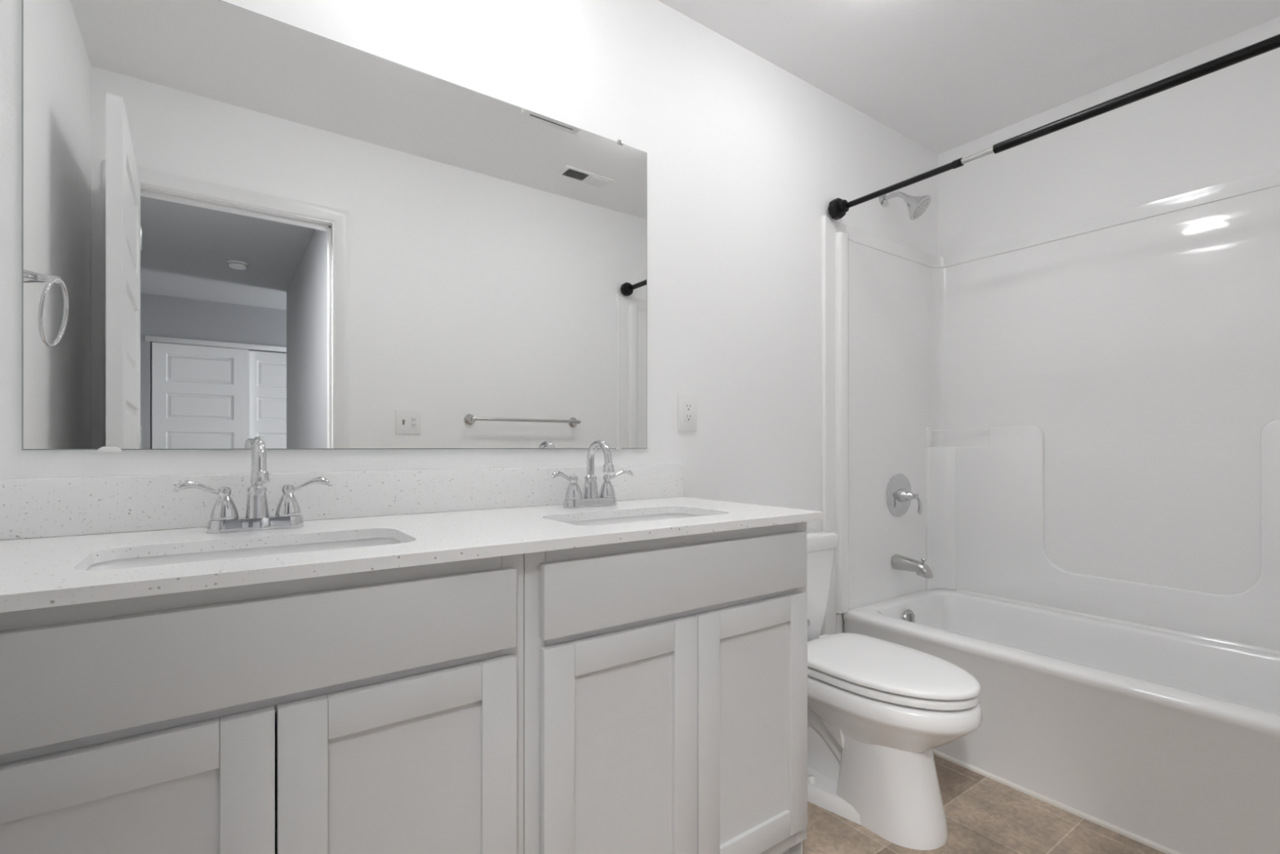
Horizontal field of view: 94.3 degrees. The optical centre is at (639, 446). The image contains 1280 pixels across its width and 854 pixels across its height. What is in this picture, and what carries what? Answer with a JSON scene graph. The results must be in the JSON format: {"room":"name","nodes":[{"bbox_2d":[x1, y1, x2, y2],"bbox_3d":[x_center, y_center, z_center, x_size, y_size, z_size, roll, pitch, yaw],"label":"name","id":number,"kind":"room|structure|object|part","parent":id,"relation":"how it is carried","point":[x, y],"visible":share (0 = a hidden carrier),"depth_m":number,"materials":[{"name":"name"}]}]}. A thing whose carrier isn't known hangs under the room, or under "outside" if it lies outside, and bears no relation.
{"room":"bathroom","nodes":[
{"label":"bathroom","id":0,"kind":"room"},
{"bbox_2d":[0,0,937,632],"bbox_3d":[0.096,-0.159,1.940,3.383,2.443,0.120,0,0,-36],"label":"wall","id":1,"kind":"structure","parent":0,"point":[747,157],"depth_m":1.89,"materials":[{"name":"white paint"}]},
{"bbox_2d":[22,0,647,452],"bbox_3d":[-0.523,-0.446,1.415,1.340,0.911,0.012,0,0,-36],"label":"wall mirror","id":2,"kind":"object","parent":1,"relation":"attached to","point":[240,225],"visible":1,"depth_m":1.26,"materials":[{"name":"grey mirror"}]},
{"bbox_2d":[0,464,683,539],"bbox_3d":[-0.504,0.106,1.424,1.564,0.102,0.019,0,0,-36],"label":"backsplash","id":3,"kind":"structure","parent":1,"relation":"attached to","point":[30,508],"depth_m":1.26,"materials":[{"name":"stone"}]},
{"bbox_2d":[678,392,697,431],"bbox_3d":[0.153,-0.110,1.902,0.076,0.120,0.009,0,0,-36],"label":"electrical outlet","id":4,"kind":"object","parent":1,"relation":"attached to","point":[687,402],"visible":1,"depth_m":1.90,"materials":[{"name":"white plastic"}]},
{"bbox_2d":[684,401,692,422],"bbox_3d":[0.154,-0.110,1.900,0.033,0.067,0.004,0,0,-36],"label":"receptacle","id":5,"kind":"object","parent":4,"relation":"attached to","point":[687,405],"depth_m":1.90,"materials":[{"name":"grey plastic"}]},
{"bbox_2d":[878,191,931,220],"bbox_3d":[1.111,-1.014,2.471,0.104,0.155,0.198,0,0,-36],"label":"shower fixture","id":6,"kind":"object","parent":1,"relation":"attached to","point":[917,206],"visible":0.99,"depth_m":2.43,"materials":[{"name":"silver metal"}]},
{"bbox_3d":[1.076,-1.044,2.491,0.021,0.056,0.115,0,0,-36],"label":"arm","id":7,"kind":"part","parent":6,"relation":"part of","materials":[{"name":"silver metal"}]},
{"bbox_2d":[657,0,1279,154],"bbox_3d":[0.556,-1.430,1.298,3.383,0.100,1.700,0,0,-36],"label":"ceiling","id":8,"kind":"structure","parent":0,"point":[943,75],"depth_m":2.04,"materials":[{"name":"white paint"}]},
{"bbox_2d":[802,754,1165,853],"bbox_3d":[0.556,1.113,1.298,3.383,0.100,1.700,0,0,-36],"label":"floor","id":9,"kind":"structure","parent":0,"point":[984,815],"depth_m":1.64,"materials":[{"name":"tile"}]},
{"bbox_2d":[0,553,523,853],"bbox_3d":[-0.648,0.620,1.004,0.751,0.885,0.531,0,0,-36],"label":"vanity cabinet","id":10,"kind":"object","parent":9,"relation":"on","point":[377,711],"visible":0.87,"depth_m":0.80,"materials":[{"name":"white paint"}]},
{"bbox_3d":[-0.634,0.633,0.701,0.345,0.563,0.020,0,0,-36],"label":"door","id":11,"kind":"part","parent":10,"relation":"part of","materials":[{"name":"white paint"}]},
{"bbox_3d":[-0.493,0.269,0.801,0.691,0.131,0.020,0,0,-36],"label":"drawer","id":12,"kind":"part","parent":10,"relation":"part of","materials":[{"name":"white paint"}]},
{"bbox_3d":[-0.351,0.633,0.903,0.343,0.563,0.020,0,0,-36],"label":"door","id":13,"kind":"part","parent":10,"relation":"part of","materials":[{"name":"white paint"}]},
{"bbox_2d":[523,521,807,853],"bbox_3d":[-0.035,0.620,1.444,0.756,0.885,0.531,0,0,-36],"label":"vanity cabinet","id":14,"kind":"object","parent":9,"relation":"on","point":[665,679],"visible":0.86,"depth_m":1.19,"materials":[{"name":"white paint"}]},
{"bbox_2d":[0,464,824,612],"bbox_3d":[-0.349,0.116,1.207,1.564,0.121,0.552,0,0,-36],"label":"countertop","id":15,"kind":"structure","parent":14,"relation":"on","point":[52,531],"depth_m":1.10,"materials":[{"name":"stone"}]},
{"bbox_2d":[85,537,403,570],"bbox_3d":[-0.601,0.247,0.953,0.476,0.141,0.261,0,0,-36],"label":"sink","id":16,"kind":"object","parent":15,"relation":"in","point":[290,548],"visible":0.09,"depth_m":1.02,"materials":[{"name":"white ceramic"}]},
{"bbox_2d":[173,436,332,533],"bbox_3d":[-0.710,0.069,1.105,0.251,0.176,0.131,0,0,-36],"label":"faucet","id":17,"kind":"object","parent":15,"relation":"on","point":[224,517],"visible":1,"depth_m":1.11,"materials":[{"name":"silver metal"}]},
{"bbox_3d":[-0.800,0.074,1.076,0.014,0.028,0.073,0,0,40],"label":"lever","id":18,"kind":"part","parent":17,"relation":"part of","materials":[{"name":"silver metal"}]},
{"bbox_3d":[-0.773,0.106,1.106,0.045,0.064,0.045,0,0,-36],"label":"handle","id":19,"kind":"part","parent":17,"relation":"part of","materials":[{"name":"silver metal"}]},
{"bbox_3d":[-0.705,0.029,1.097,0.030,0.096,0.113,0,0,-36],"label":"spout","id":20,"kind":"part","parent":17,"relation":"part of","materials":[{"name":"silver metal"}]},
{"bbox_3d":[-0.691,0.106,1.165,0.045,0.064,0.045,0,0,-36],"label":"handle","id":21,"kind":"part","parent":17,"relation":"part of","materials":[{"name":"silver metal"}]},
{"bbox_3d":[-0.653,0.074,1.181,0.073,0.028,0.014,0,0,-21],"label":"lever","id":22,"kind":"part","parent":17,"relation":"part of","materials":[{"name":"silver metal"}]},
{"bbox_2d":[551,439,633,508],"bbox_3d":[-0.108,0.069,1.535,0.251,0.176,0.131,0,0,-36],"label":"faucet","id":23,"kind":"object","parent":15,"relation":"on","point":[573,499],"visible":1,"depth_m":1.55,"materials":[{"name":"silver metal"}]},
{"bbox_3d":[-0.198,0.074,1.507,0.014,0.028,0.073,0,0,40],"label":"lever","id":24,"kind":"part","parent":23,"relation":"part of","materials":[{"name":"silver metal"}]},
{"bbox_3d":[-0.172,0.106,1.537,0.045,0.064,0.045,0,0,-36],"label":"handle","id":25,"kind":"part","parent":23,"relation":"part of","materials":[{"name":"silver metal"}]},
{"bbox_3d":[-0.103,0.029,1.528,0.030,0.096,0.113,0,0,-36],"label":"spout","id":26,"kind":"part","parent":23,"relation":"part of","materials":[{"name":"silver metal"}]},
{"bbox_3d":[-0.089,0.106,1.596,0.045,0.064,0.045,0,0,-36],"label":"handle","id":27,"kind":"part","parent":23,"relation":"part of","materials":[{"name":"silver metal"}]},
{"bbox_3d":[-0.052,0.074,1.612,0.073,0.028,0.014,0,0,-21],"label":"lever","id":28,"kind":"part","parent":23,"relation":"part of","materials":[{"name":"silver metal"}]},
{"bbox_2d":[563,513,701,525],"bbox_3d":[-0.003,0.247,1.382,0.464,0.141,0.261,0,0,-36],"label":"sink","id":29,"kind":"object","parent":15,"relation":"in","point":[663,516],"visible":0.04,"depth_m":1.50,"materials":[{"name":"white ceramic"}]},
{"bbox_3d":[-0.029,0.633,1.134,0.349,0.563,0.020,0,0,-36],"label":"door","id":30,"kind":"part","parent":14,"relation":"part of","materials":[{"name":"white paint"}]},
{"bbox_3d":[0.113,0.269,1.235,0.698,0.131,0.020,0,0,-36],"label":"drawer","id":31,"kind":"part","parent":14,"relation":"part of","materials":[{"name":"white paint"}]},
{"bbox_3d":[0.257,0.633,1.338,0.347,0.563,0.020,0,0,-36],"label":"door","id":32,"kind":"part","parent":14,"relation":"part of","materials":[{"name":"white paint"}]},
{"bbox_3d":[0.259,0.620,1.677,0.005,0.885,0.493,0,0,-36],"label":"panel","id":33,"kind":"part","parent":14,"relation":"part of","materials":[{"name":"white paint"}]},
{"bbox_2d":[806,528,982,849],"bbox_3d":[0.650,0.680,1.806,0.372,0.766,0.722,0,0,-36],"label":"toilet","id":34,"kind":"object","parent":9,"relation":"on","point":[878,709],"visible":0.77,"depth_m":1.63,"materials":[{"name":"white ceramic"}]},
{"bbox_3d":[0.495,0.503,2.022,0.352,0.309,0.177,0,0,-36],"label":"tank","id":35,"kind":"part","parent":34,"relation":"part of","materials":[{"name":"white ceramic"}]},
{"bbox_3d":[0.496,0.322,2.022,0.372,0.051,0.193,0,0,-36],"label":"tank lid","id":36,"kind":"part","parent":34,"relation":"part of","materials":[{"name":"white ceramic"}]},
{"bbox_3d":[0.710,0.657,1.722,0.354,0.022,0.498,0,0,-36],"label":"seat","id":37,"kind":"part","parent":34,"relation":"part of","materials":[{"name":"white plastic"}]},
{"bbox_3d":[0.710,0.629,1.722,0.362,0.020,0.506,0,0,-36],"label":"lid","id":38,"kind":"part","parent":34,"relation":"part of","materials":[{"name":"white plastic"}]},
{"bbox_2d":[842,588,1279,853],"bbox_3d":[1.513,0.853,1.983,0.728,0.420,1.436,0,0,-36],"label":"bathtub","id":39,"kind":"object","parent":9,"relation":"on","point":[1167,741],"visible":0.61,"depth_m":1.77,"materials":[{"name":"white ceramic"}]},
{"bbox_3d":[1.137,0.720,2.492,0.074,0.074,0.031,0,0,-36],"label":"overflow plate","id":40,"kind":"part","parent":39,"relation":"part of","materials":[{"name":"silver metal"}]},
{"bbox_2d":[821,168,1279,650],"bbox_3d":[1.480,0.085,1.959,0.868,1.955,1.458,0,0,-36],"label":"tub surround","id":41,"kind":"object","parent":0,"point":[1083,416],"visible":0.98,"depth_m":2.31,"materials":[{"name":"white plastic"}]},
{"bbox_2d":[886,473,922,516],"bbox_3d":[1.153,0.211,2.547,0.190,0.190,0.094,0,0,-36],"label":"shower valve","id":42,"kind":"object","parent":41,"relation":"attached to","point":[900,495],"visible":1,"depth_m":2.55,"materials":[{"name":"silver metal"}]},
{"bbox_3d":[1.185,0.247,2.524,0.034,0.082,0.019,0,0,-36],"label":"lever","id":43,"kind":"part","parent":42,"relation":"part of","materials":[{"name":"silver metal"}]},
{"bbox_2d":[891,554,933,578],"bbox_3d":[1.151,0.503,2.507,0.064,0.079,0.158,0,0,-36],"label":"tub spout","id":44,"kind":"object","parent":41,"relation":"attached to","point":[899,562],"visible":1,"depth_m":2.49,"materials":[{"name":"silver metal"}]},
{"bbox_2d":[925,426,955,590],"bbox_3d":[1.374,0.281,2.709,0.109,0.740,0.093,0,0,-36],"label":"corner shelf","id":45,"kind":"object","parent":41,"relation":"attached to","point":[940,442],"depth_m":2.71,"materials":[{"name":"white plastic"}]},
{"bbox_3d":[1.426,-0.074,2.649,0.227,0.004,0.004,0,0,37],"label":"shelf rail","id":46,"kind":"part","parent":41,"relation":"part of","materials":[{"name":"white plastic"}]},
{"bbox_3d":[1.803,0.281,2.191,0.019,0.740,1.370,0,0,-36],"label":"panel","id":47,"kind":"part","parent":41,"relation":"part of","materials":[{"name":"white plastic"}]},
{"bbox_2d":[828,34,1279,220],"bbox_3d":[1.173,-0.923,1.739,0.077,0.073,1.427,0,0,-36],"label":"shower curtain rod","id":48,"kind":"object","parent":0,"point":[837,207],"visible":1,"depth_m":1.64,"materials":[{"name":"black metal"}]},
{"bbox_2d":[937,16,1279,257],"bbox_3d":[1.917,-0.159,2.199,0.120,2.443,1.580,0,0,-36],"label":"wall","id":49,"kind":"structure","parent":0,"point":[1222,126],"depth_m":2.23,"materials":[{"name":"white paint"}]}
]}

